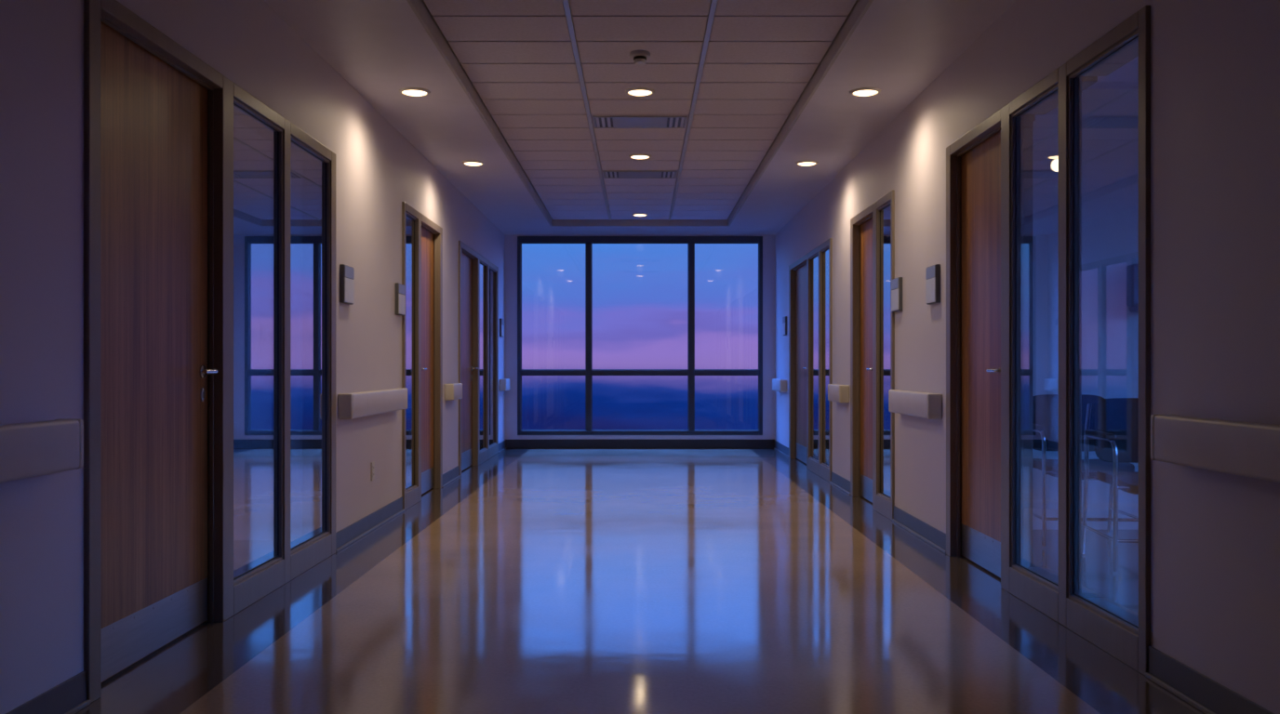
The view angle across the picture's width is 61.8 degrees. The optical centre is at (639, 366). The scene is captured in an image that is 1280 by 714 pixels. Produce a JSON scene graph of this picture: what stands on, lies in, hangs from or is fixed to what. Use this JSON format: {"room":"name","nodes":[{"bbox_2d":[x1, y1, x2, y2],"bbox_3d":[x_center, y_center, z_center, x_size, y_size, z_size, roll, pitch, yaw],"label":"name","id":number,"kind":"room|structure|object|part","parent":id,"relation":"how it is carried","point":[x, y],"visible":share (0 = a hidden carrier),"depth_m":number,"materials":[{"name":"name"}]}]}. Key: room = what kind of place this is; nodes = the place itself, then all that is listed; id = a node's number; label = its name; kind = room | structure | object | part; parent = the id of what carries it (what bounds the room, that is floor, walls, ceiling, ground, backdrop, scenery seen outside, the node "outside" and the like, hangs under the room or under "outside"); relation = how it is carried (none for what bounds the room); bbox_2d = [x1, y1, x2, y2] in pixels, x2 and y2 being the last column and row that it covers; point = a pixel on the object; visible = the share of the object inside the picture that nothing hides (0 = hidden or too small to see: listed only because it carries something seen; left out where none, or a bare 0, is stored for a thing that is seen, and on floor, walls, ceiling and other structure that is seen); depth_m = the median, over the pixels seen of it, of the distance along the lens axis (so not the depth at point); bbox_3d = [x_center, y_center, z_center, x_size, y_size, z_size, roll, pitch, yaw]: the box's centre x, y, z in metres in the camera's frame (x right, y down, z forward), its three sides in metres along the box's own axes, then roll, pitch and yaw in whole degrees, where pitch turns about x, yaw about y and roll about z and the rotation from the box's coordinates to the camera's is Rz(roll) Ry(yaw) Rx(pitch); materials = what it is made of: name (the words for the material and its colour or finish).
{"room":"hospital interior","nodes":[
{"label":"hospital interior","id":0,"kind":"room"},
{"bbox_2d":[0,0,504,713],"bbox_3d":[-1.715,-0.360,5.100,0.140,2.720,16.200,0,0,0],"label":"wall","id":1,"kind":"structure","parent":0,"point":[378,169],"depth_m":3.13,"materials":[{"name":"paint"}]},
{"bbox_2d":[0,418,83,482],"bbox_3d":[-1.606,0.218,1.635,0.078,0.141,2.770,0,0,0],"label":"handrail","id":2,"kind":"object","parent":1,"relation":"attached to","point":[30,449],"visible":1,"depth_m":2.80,"materials":[{"name":"plastic"}]},
{"bbox_2d":[83,0,335,703],"bbox_3d":[-1.703,-0.070,4.452,0.164,2.140,2.575,0,0,0],"label":"door","id":3,"kind":"structure","parent":1,"relation":"in","point":[209,215],"depth_m":4.00,"materials":[{"name":"brown wood"}]},
{"bbox_3d":[-1.685,0.905,3.708,0.004,0.165,0.921,0,0,0],"label":"kick plate","id":4,"kind":"part","parent":3,"relation":"part of","materials":[{"name":"metal"}]},
{"bbox_3d":[-1.654,0.020,4.075,0.068,0.052,0.141,0,0,0],"label":"handle","id":5,"kind":"part","parent":3,"relation":"part of","materials":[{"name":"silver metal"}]},
{"bbox_3d":[-1.658,-0.100,4.598,0.006,1.966,0.611,0,0,0],"label":"sidelight pane","id":6,"kind":"part","parent":3,"relation":"part of","materials":[{"name":"clear glass"}]},
{"bbox_3d":[-1.658,-0.100,5.320,0.006,1.966,0.656,0,0,0],"label":"sidelight pane","id":7,"kind":"part","parent":3,"relation":"part of","materials":[{"name":"clear glass"}]},
{"bbox_2d":[5,440,506,713],"bbox_3d":[-1.635,0.950,5.000,0.020,0.100,16.000,0,0,0],"label":"baseboard","id":8,"kind":"structure","parent":1,"relation":"attached to","point":[69,697],"depth_m":3.14,"materials":[{"name":"plastic"}]},
{"bbox_2d":[339,264,354,305],"bbox_3d":[-1.631,-0.455,5.960,0.027,0.210,0.200,0,0,0],"label":"wall plaque","id":9,"kind":"object","parent":1,"relation":"attached to","point":[346,273],"visible":1,"depth_m":5.90,"materials":[{"name":"white plastic"}]},
{"bbox_3d":[-1.621,-0.523,5.960,0.005,0.065,0.190,0,0,0],"label":"header panel","id":10,"kind":"part","parent":9,"relation":"part of","materials":[{"name":"grey plastic"}]},
{"bbox_3d":[-1.621,-0.422,5.960,0.005,0.134,0.190,0,0,0],"label":"panel","id":11,"kind":"part","parent":9,"relation":"part of","materials":[{"name":"white plastic"}]},
{"bbox_2d":[337,388,407,419],"bbox_3d":[-1.606,0.218,6.520,0.078,0.141,1.400,0,0,0],"label":"handrail","id":12,"kind":"object","parent":1,"relation":"attached to","point":[352,406],"visible":1,"depth_m":6.22,"materials":[{"name":"plastic"}]},
{"bbox_2d":[371,461,374,481],"bbox_3d":[-1.640,0.645,6.570,0.010,0.116,0.070,0,0,0],"label":"wall outlet","id":13,"kind":"object","parent":1,"relation":"attached to","point":[373,462],"visible":1,"depth_m":6.56,"materials":[{"name":"white plastic"}]},
{"bbox_2d":[395,282,405,315],"bbox_3d":[-1.631,-0.455,7.280,0.027,0.210,0.200,0,0,0],"label":"wall plaque","id":14,"kind":"object","parent":1,"relation":"attached to","point":[400,289],"visible":1,"depth_m":7.23,"materials":[{"name":"white plastic"}]},
{"bbox_3d":[-1.621,-0.523,7.280,0.005,0.065,0.190,0,0,0],"label":"header panel","id":15,"kind":"part","parent":14,"relation":"part of","materials":[{"name":"plastic"}]},
{"bbox_3d":[-1.621,-0.422,7.280,0.005,0.134,0.190,0,0,0],"label":"panel","id":16,"kind":"part","parent":14,"relation":"part of","materials":[{"name":"white plastic"}]},
{"bbox_2d":[401,201,442,510],"bbox_3d":[-1.703,-0.070,8.115,0.164,2.140,1.430,0,0,0],"label":"door","id":17,"kind":"structure","parent":1,"relation":"in","point":[421,237],"depth_m":7.95,"materials":[{"name":"brown wood"}]},
{"bbox_3d":[-1.658,-0.100,7.660,0.006,1.966,0.416,0,0,0],"label":"sidelight pane","id":18,"kind":"part","parent":17,"relation":"part of","materials":[{"name":"glass"}]},
{"bbox_3d":[-1.685,0.905,8.355,0.004,0.165,0.746,0,0,0],"label":"kick plate","id":19,"kind":"part","parent":17,"relation":"part of","materials":[{"name":"metal"}]},
{"bbox_2d":[444,383,462,400],"bbox_3d":[-1.606,0.218,9.220,0.078,0.141,0.440,0,0,0],"label":"handrail","id":20,"kind":"object","parent":1,"relation":"attached to","point":[453,392],"visible":1,"depth_m":9.00,"materials":[{"name":"plastic"}]},
{"bbox_3d":[-1.589,0.218,9.220,0.043,0.140,0.380,0,0,0],"label":"rail","id":21,"kind":"part","parent":20,"relation":"part of","materials":[{"name":"plastic"}]},
{"bbox_2d":[458,240,498,476],"bbox_3d":[-1.703,-0.070,11.005,0.164,2.140,2.630,0,0,0],"label":"door","id":22,"kind":"structure","parent":1,"relation":"in","point":[478,277],"depth_m":10.76,"materials":[{"name":"brown wood"}]},
{"bbox_3d":[-1.685,0.905,10.265,0.004,0.165,0.966,0,0,0],"label":"kick plate","id":23,"kind":"part","parent":22,"relation":"part of","materials":[{"name":"metal"}]},
{"bbox_3d":[-1.658,-0.100,11.165,0.006,1.966,0.586,0,0,0],"label":"sidelight pane","id":24,"kind":"part","parent":22,"relation":"part of","materials":[{"name":"glass"}]},
{"bbox_3d":[-1.658,-0.100,11.885,0.006,1.966,0.666,0,0,0],"label":"sidelight pane","id":25,"kind":"part","parent":22,"relation":"part of","materials":[{"name":"glass"}]},
{"bbox_2d":[499,319,504,336],"bbox_3d":[-1.631,-0.455,12.620,0.027,0.210,0.200,0,0,0],"label":"wall plaque","id":26,"kind":"object","parent":1,"relation":"attached to","point":[501,321],"visible":1,"depth_m":12.53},
{"bbox_3d":[-1.634,-0.455,12.620,0.022,0.210,0.200,0,0,0],"label":"plate","id":27,"kind":"part","parent":26,"relation":"part of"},
{"bbox_3d":[-1.621,-0.422,12.620,0.005,0.134,0.190,0,0,0],"label":"panel","id":28,"kind":"part","parent":26,"relation":"part of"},
{"bbox_2d":[499,378,509,391],"bbox_3d":[-1.606,0.218,12.710,0.078,0.141,0.420,0,0,0],"label":"handrail","id":29,"kind":"object","parent":1,"relation":"attached to","point":[504,384],"visible":1,"depth_m":12.50,"materials":[{"name":"plastic"}]},
{"bbox_3d":[-1.589,0.218,12.710,0.043,0.140,0.360,0,0,0],"label":"rail","id":30,"kind":"part","parent":29,"relation":"part of","materials":[{"name":"plastic"}]},
{"bbox_2d":[74,449,1205,713],"bbox_3d":[1.458,1.040,5.100,6.485,0.080,16.200,0,0,0],"label":"floor","id":31,"kind":"structure","parent":0,"point":[570,581],"depth_m":4.27,"materials":[{"name":"beige tile"}]},
{"bbox_2d":[1032,394,1138,546],"bbox_3d":[2.502,0.578,6.108,0.574,0.825,0.546,0,0,4],"label":"chair","id":32,"kind":"object","parent":31,"relation":"on","point":[1045,406],"visible":0.41,"depth_m":6.26,"materials":[{"name":"black plastic"}]},
{"bbox_3d":[2.236,0.342,6.109,0.044,0.027,0.360,0,0,4],"label":"armrest","id":33,"kind":"part","parent":32,"relation":"part of","materials":[{"name":"black plastic"}]},
{"bbox_3d":[2.235,0.669,6.083,0.021,0.640,0.431,0,0,4],"label":"leg","id":34,"kind":"part","parent":32,"relation":"part of","materials":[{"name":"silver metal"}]},
{"bbox_3d":[2.515,0.333,6.298,0.470,0.334,0.094,0,0,4],"label":"backrest","id":35,"kind":"part","parent":32,"relation":"part of","materials":[{"name":"grey"}]},
{"bbox_3d":[2.499,0.580,6.070,0.488,0.085,0.470,0,0,4],"label":"seat","id":36,"kind":"part","parent":32,"relation":"part of","materials":[{"name":"fabric"}]},
{"bbox_3d":[2.769,0.594,6.319,0.047,0.793,0.087,0,0,4],"label":"leg","id":37,"kind":"part","parent":32,"relation":"part of","materials":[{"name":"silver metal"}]},
{"bbox_2d":[1081,398,1138,572],"bbox_3d":[2.578,0.578,5.368,0.574,0.825,0.546,0,0,6],"label":"chair","id":38,"kind":"object","parent":31,"relation":"on","point":[1114,433],"visible":0.48,"depth_m":5.55,"materials":[{"name":"grey"}]},
{"bbox_3d":[2.352,0.594,5.622,0.047,0.793,0.087,0,0,6],"label":"leg","id":39,"kind":"part","parent":38,"relation":"part of","materials":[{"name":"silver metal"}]},
{"bbox_3d":[2.312,0.342,5.378,0.044,0.027,0.360,0,0,6],"label":"armrest","id":40,"kind":"part","parent":38,"relation":"part of","materials":[{"name":"black plastic"}]},
{"bbox_3d":[2.310,0.669,5.352,0.021,0.640,0.431,0,0,6],"label":"leg","id":41,"kind":"part","parent":38,"relation":"part of","materials":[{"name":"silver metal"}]},
{"bbox_3d":[2.598,0.333,5.557,0.470,0.334,0.094,0,0,6],"label":"backrest","id":42,"kind":"part","parent":38,"relation":"part of","materials":[{"name":"grey"}]},
{"bbox_3d":[2.574,0.580,5.330,0.488,0.085,0.470,0,0,6],"label":"seat","id":43,"kind":"part","parent":38,"relation":"part of","materials":[{"name":"fabric"}]},
{"bbox_2d":[263,0,1016,234],"bbox_3d":[0.000,-1.660,5.000,3.290,0.120,16.000,0,0,0],"label":"ceiling","id":44,"kind":"structure","parent":0,"point":[542,70],"depth_m":6.31,"materials":[{"name":"paint"}]},
{"bbox_2d":[398,87,430,96],"bbox_3d":[-1.310,-1.590,6.220,0.184,0.020,0.184,0,0,0],"label":"recessed light","id":45,"kind":"object","parent":44,"relation":"in","point":[407,91],"visible":1,"depth_m":6.18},
{"bbox_2d":[461,160,484,165],"bbox_3d":[-1.310,-1.590,8.400,0.184,0.020,0.184,0,0,0],"label":"recessed light","id":46,"kind":"object","parent":44,"relation":"in","point":[466,163],"visible":1,"depth_m":8.36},
{"bbox_2d":[406,0,873,226],"bbox_3d":[0.000,-1.648,4.900,2.040,0.104,14.600,0,0,0],"label":"trim","id":47,"kind":"structure","parent":44,"relation":"attached to","point":[420,8],"depth_m":6.92,"materials":[{"name":"white paint"}]},
{"bbox_2d":[592,116,687,128],"bbox_3d":[0.000,-1.665,7.290,0.630,0.010,0.330,0,0,0],"label":"ceiling vent","id":48,"kind":"object","parent":44,"relation":"in","point":[600,122],"visible":1,"depth_m":7.28,"materials":[{"name":"metal"}]},
{"bbox_3d":[-0.288,-1.665,7.290,0.020,0.006,0.294,0,0,0],"label":"blade","id":49,"kind":"part","parent":48,"relation":"part of","materials":[{"name":"metal"}]},
{"bbox_3d":[-0.250,-1.665,7.290,0.020,0.006,0.294,0,0,0],"label":"blade","id":50,"kind":"part","parent":48,"relation":"part of","materials":[{"name":"metal"}]},
{"bbox_3d":[-0.212,-1.665,7.290,0.020,0.006,0.294,0,0,0],"label":"blade","id":51,"kind":"part","parent":48,"relation":"part of","materials":[{"name":"metal"}]},
{"bbox_3d":[0.000,-1.664,7.290,0.370,0.006,0.294,0,0,0],"label":"panel","id":52,"kind":"part","parent":48,"relation":"part of","materials":[{"name":"metal"}]},
{"bbox_3d":[0.212,-1.665,7.290,0.020,0.006,0.294,0,0,0],"label":"blade","id":53,"kind":"part","parent":48,"relation":"part of","materials":[{"name":"metal"}]},
{"bbox_3d":[0.250,-1.665,7.290,0.020,0.006,0.294,0,0,0],"label":"blade","id":54,"kind":"part","parent":48,"relation":"part of","materials":[{"name":"metal"}]},
{"bbox_3d":[0.288,-1.665,7.290,0.020,0.006,0.294,0,0,0],"label":"blade","id":55,"kind":"part","parent":48,"relation":"part of","materials":[{"name":"metal"}]},
{"bbox_2d":[602,170,677,178],"bbox_3d":[0.000,-1.665,9.280,0.630,0.010,0.330,0,0,0],"label":"ceiling vent","id":56,"kind":"object","parent":44,"relation":"in","point":[607,174],"visible":1,"depth_m":9.25,"materials":[{"name":"metal"}]},
{"bbox_3d":[0.000,-1.664,9.280,0.370,0.006,0.294,0,0,0],"label":"panel","id":57,"kind":"part","parent":56,"relation":"part of","materials":[{"name":"metal"}]},
{"bbox_2d":[629,50,650,65],"bbox_3d":[0.000,-1.641,5.700,0.110,0.057,0.110,0,0,0],"label":"smoke detector","id":58,"kind":"object","parent":44,"relation":"attached to","point":[639,57],"visible":1,"depth_m":5.67,"materials":[{"name":"white plastic"}]},
{"bbox_2d":[625,87,654,96],"bbox_3d":[0.000,-1.660,6.490,0.184,0.020,0.184,0,0,0],"label":"recessed light","id":59,"kind":"object","parent":44,"relation":"in","point":[633,91],"visible":1,"depth_m":6.45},
{"bbox_2d":[628,153,651,159],"bbox_3d":[0.000,-1.660,8.485,0.184,0.020,0.184,0,0,0],"label":"recessed light","id":60,"kind":"object","parent":44,"relation":"in","point":[635,155],"visible":1,"depth_m":8.44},
{"bbox_2d":[631,213,648,216],"bbox_3d":[0.000,-1.660,11.750,0.184,0.020,0.184,0,0,0],"label":"recessed light","id":61,"kind":"object","parent":44,"relation":"in","point":[635,214],"visible":1,"depth_m":11.71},
{"bbox_2d":[795,160,818,165],"bbox_3d":[1.310,-1.590,8.400,0.184,0.020,0.184,0,0,0],"label":"recessed light","id":62,"kind":"object","parent":44,"relation":"in","point":[799,163],"visible":1,"depth_m":8.36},
{"bbox_2d":[849,87,881,96],"bbox_3d":[1.310,-1.590,6.220,0.184,0.020,0.184,0,0,0],"label":"recessed light","id":63,"kind":"object","parent":44,"relation":"in","point":[861,91],"visible":1,"depth_m":6.18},
{"bbox_2d":[504,234,775,440],"bbox_3d":[0.000,-0.360,13.100,3.290,2.720,0.200,0,0,0],"label":"wall","id":64,"kind":"structure","parent":0,"point":[510,240],"depth_m":13.00,"materials":[{"name":"paint"}]},
{"bbox_2d":[517,236,762,435],"bbox_3d":[0.000,-0.373,13.040,2.984,2.419,0.100,0,0,0],"label":"window","id":65,"kind":"structure","parent":64,"relation":"in","point":[588,372],"depth_m":12.99,"materials":[{"name":"metal"}]},
{"bbox_2d":[505,440,774,449],"bbox_3d":[0.000,0.945,12.994,3.274,0.110,0.012,0,0,0],"label":"baseboard","id":66,"kind":"structure","parent":64,"relation":"attached to","point":[509,444],"depth_m":12.99,"materials":[{"name":"plastic"}]},
{"bbox_2d":[775,0,1279,713],"bbox_3d":[1.715,-0.360,5.100,0.140,2.720,16.200,0,0,0],"label":"wall","id":67,"kind":"structure","parent":0,"point":[1215,64],"depth_m":3.26,"materials":[{"name":"paint"}]},
{"bbox_2d":[772,378,786,392],"bbox_3d":[1.606,0.218,12.325,0.078,0.141,0.750,0,0,0],"label":"handrail","id":68,"kind":"object","parent":67,"relation":"attached to","point":[778,385],"visible":1,"depth_m":11.97,"materials":[{"name":"plastic"}]},
{"bbox_3d":[1.589,0.218,12.325,0.043,0.140,0.690,0,0,0],"label":"rail","id":69,"kind":"part","parent":68,"relation":"part of","materials":[{"name":"plastic"}]},
{"bbox_2d":[782,316,786,335],"bbox_3d":[1.631,-0.455,12.050,0.027,0.210,0.200,0,0,0],"label":"wall plaque","id":70,"kind":"object","parent":67,"relation":"attached to","point":[784,319],"visible":1,"depth_m":11.97,"materials":[{"name":"plastic"}]},
{"bbox_3d":[1.621,-0.422,12.050,0.005,0.134,0.190,0,0,0],"label":"panel","id":71,"kind":"part","parent":70,"relation":"part of","materials":[{"name":"plastic"}]},
{"bbox_2d":[788,238,832,482],"bbox_3d":[1.703,-0.050,10.430,0.164,2.100,2.540,0,0,0],"label":"door","id":72,"kind":"structure","parent":67,"relation":"in","point":[810,277],"depth_m":10.32,"materials":[{"name":"brown metal"}]},
{"bbox_3d":[1.685,0.905,11.030,0.004,0.165,1.116,0,0,0],"label":"kick plate","id":73,"kind":"part","parent":72,"relation":"part of","materials":[{"name":"metal"}]},
{"bbox_3d":[1.658,-0.080,10.070,0.006,1.926,0.576,0,0,0],"label":"sidelight pane","id":74,"kind":"part","parent":72,"relation":"part of","materials":[{"name":"glass"}]},
{"bbox_3d":[1.658,-0.080,9.450,0.006,1.926,0.476,0,0,0],"label":"sidelight pane","id":75,"kind":"part","parent":72,"relation":"part of","materials":[{"name":"clear glass"}]},
{"bbox_2d":[827,384,849,402],"bbox_3d":[1.606,0.218,8.660,0.078,0.141,0.520,0,0,0],"label":"handrail","id":76,"kind":"object","parent":67,"relation":"attached to","point":[838,393],"visible":1,"depth_m":8.44,"materials":[{"name":"plastic"}]},
{"bbox_3d":[1.589,0.218,8.660,0.043,0.140,0.460,0,0,0],"label":"rail","id":77,"kind":"part","parent":76,"relation":"part of","materials":[{"name":"plastic"}]},
{"bbox_2d":[850,189,894,520],"bbox_3d":[1.703,-0.070,7.600,0.164,2.140,1.380,0,0,0],"label":"door","id":78,"kind":"structure","parent":67,"relation":"in","point":[873,230],"depth_m":7.48,"materials":[{"name":"brown wood"}]},
{"bbox_3d":[1.685,0.905,7.845,0.004,0.165,0.686,0,0,0],"label":"kick plate","id":79,"kind":"part","parent":78,"relation":"part of","materials":[{"name":"metal"}]},
{"bbox_3d":[1.658,-0.100,7.170,0.006,1.966,0.416,0,0,0],"label":"sidelight pane","id":80,"kind":"part","parent":78,"relation":"part of","materials":[{"name":"glass"}]},
{"bbox_2d":[891,277,902,312],"bbox_3d":[1.631,-0.455,6.800,0.027,0.210,0.200,0,0,0],"label":"wall plaque","id":81,"kind":"object","parent":67,"relation":"attached to","point":[897,283],"visible":1,"depth_m":6.75,"materials":[{"name":"white plastic"}]},
{"bbox_3d":[1.621,-0.523,6.800,0.005,0.065,0.190,0,0,0],"label":"header panel","id":82,"kind":"part","parent":81,"relation":"part of","materials":[{"name":"grey plastic"}]},
{"bbox_3d":[1.621,-0.422,6.800,0.005,0.134,0.190,0,0,0],"label":"panel","id":83,"kind":"part","parent":81,"relation":"part of","materials":[{"name":"white plastic"}]},
{"bbox_2d":[888,389,941,419],"bbox_3d":[1.606,0.218,6.285,0.078,0.141,0.930,0,0,0],"label":"handrail","id":84,"kind":"object","parent":67,"relation":"attached to","point":[927,406],"visible":1,"depth_m":6.08,"materials":[{"name":"plastic"}]},
{"bbox_2d":[925,264,940,305],"bbox_3d":[1.631,-0.455,5.960,0.027,0.210,0.200,0,0,0],"label":"wall plaque","id":85,"kind":"object","parent":67,"relation":"attached to","point":[932,273],"visible":1,"depth_m":5.90,"materials":[{"name":"white plastic"}]},
{"bbox_3d":[1.621,-0.523,5.960,0.005,0.065,0.190,0,0,0],"label":"header panel","id":86,"kind":"part","parent":85,"relation":"part of","materials":[{"name":"grey plastic"}]},
{"bbox_3d":[1.621,-0.422,5.960,0.005,0.134,0.190,0,0,0],"label":"panel","id":87,"kind":"part","parent":85,"relation":"part of","materials":[{"name":"white plastic"}]},
{"bbox_2d":[773,440,1274,713],"bbox_3d":[1.635,0.950,5.000,0.020,0.100,16.000,0,0,0],"label":"baseboard","id":88,"kind":"structure","parent":67,"relation":"attached to","point":[1209,697],"depth_m":3.25,"materials":[{"name":"plastic"}]},
{"bbox_2d":[946,5,1150,676],"bbox_3d":[1.703,-0.083,4.573,0.164,2.165,2.254,0,0,0],"label":"door","id":89,"kind":"structure","parent":67,"relation":"in","point":[989,169],"depth_m":4.72,"materials":[{"name":"brown wood"}]},
{"bbox_3d":[1.685,0.905,5.225,0.004,0.165,0.766,0,0,0],"label":"kick plate","id":90,"kind":"part","parent":89,"relation":"part of","materials":[{"name":"metal"}]},
{"bbox_3d":[1.654,0.020,4.934,0.068,0.052,0.141,0,0,0],"label":"handle","id":91,"kind":"part","parent":89,"relation":"part of","materials":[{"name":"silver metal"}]},
{"bbox_2d":[1150,414,1279,482],"bbox_3d":[1.606,0.218,1.770,0.078,0.141,3.040,0,0,0],"label":"handrail","id":92,"kind":"object","parent":67,"relation":"attached to","point":[1246,449],"visible":1,"depth_m":2.90,"materials":[{"name":"plastic"}]},
{"bbox_2d":[1032,89,1138,530],"bbox_3d":[3.192,-0.350,6.600,2.815,2.700,0.100,0,0,0],"label":"wall right room partition","id":93,"kind":"structure","parent":0,"point":[1110,117],"depth_m":6.55,"materials":[{"name":"paint"}]},
{"bbox_2d":[1126,264,1138,311],"bbox_3d":[3.050,-0.477,6.503,0.160,0.286,0.148,0,0,0],"label":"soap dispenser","id":94,"kind":"object","parent":93,"relation":"attached to","point":[1132,271],"visible":0.34,"depth_m":6.46,"materials":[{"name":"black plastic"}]},
{"bbox_2d":[1085,56,1138,89],"bbox_3d":[3.243,-1.740,7.650,2.915,0.080,11.100,0,0,0],"label":"ceiling","id":95,"kind":"structure","parent":0,"point":[1126,76],"depth_m":6.34,"materials":[{"name":"tile"}]}
]}

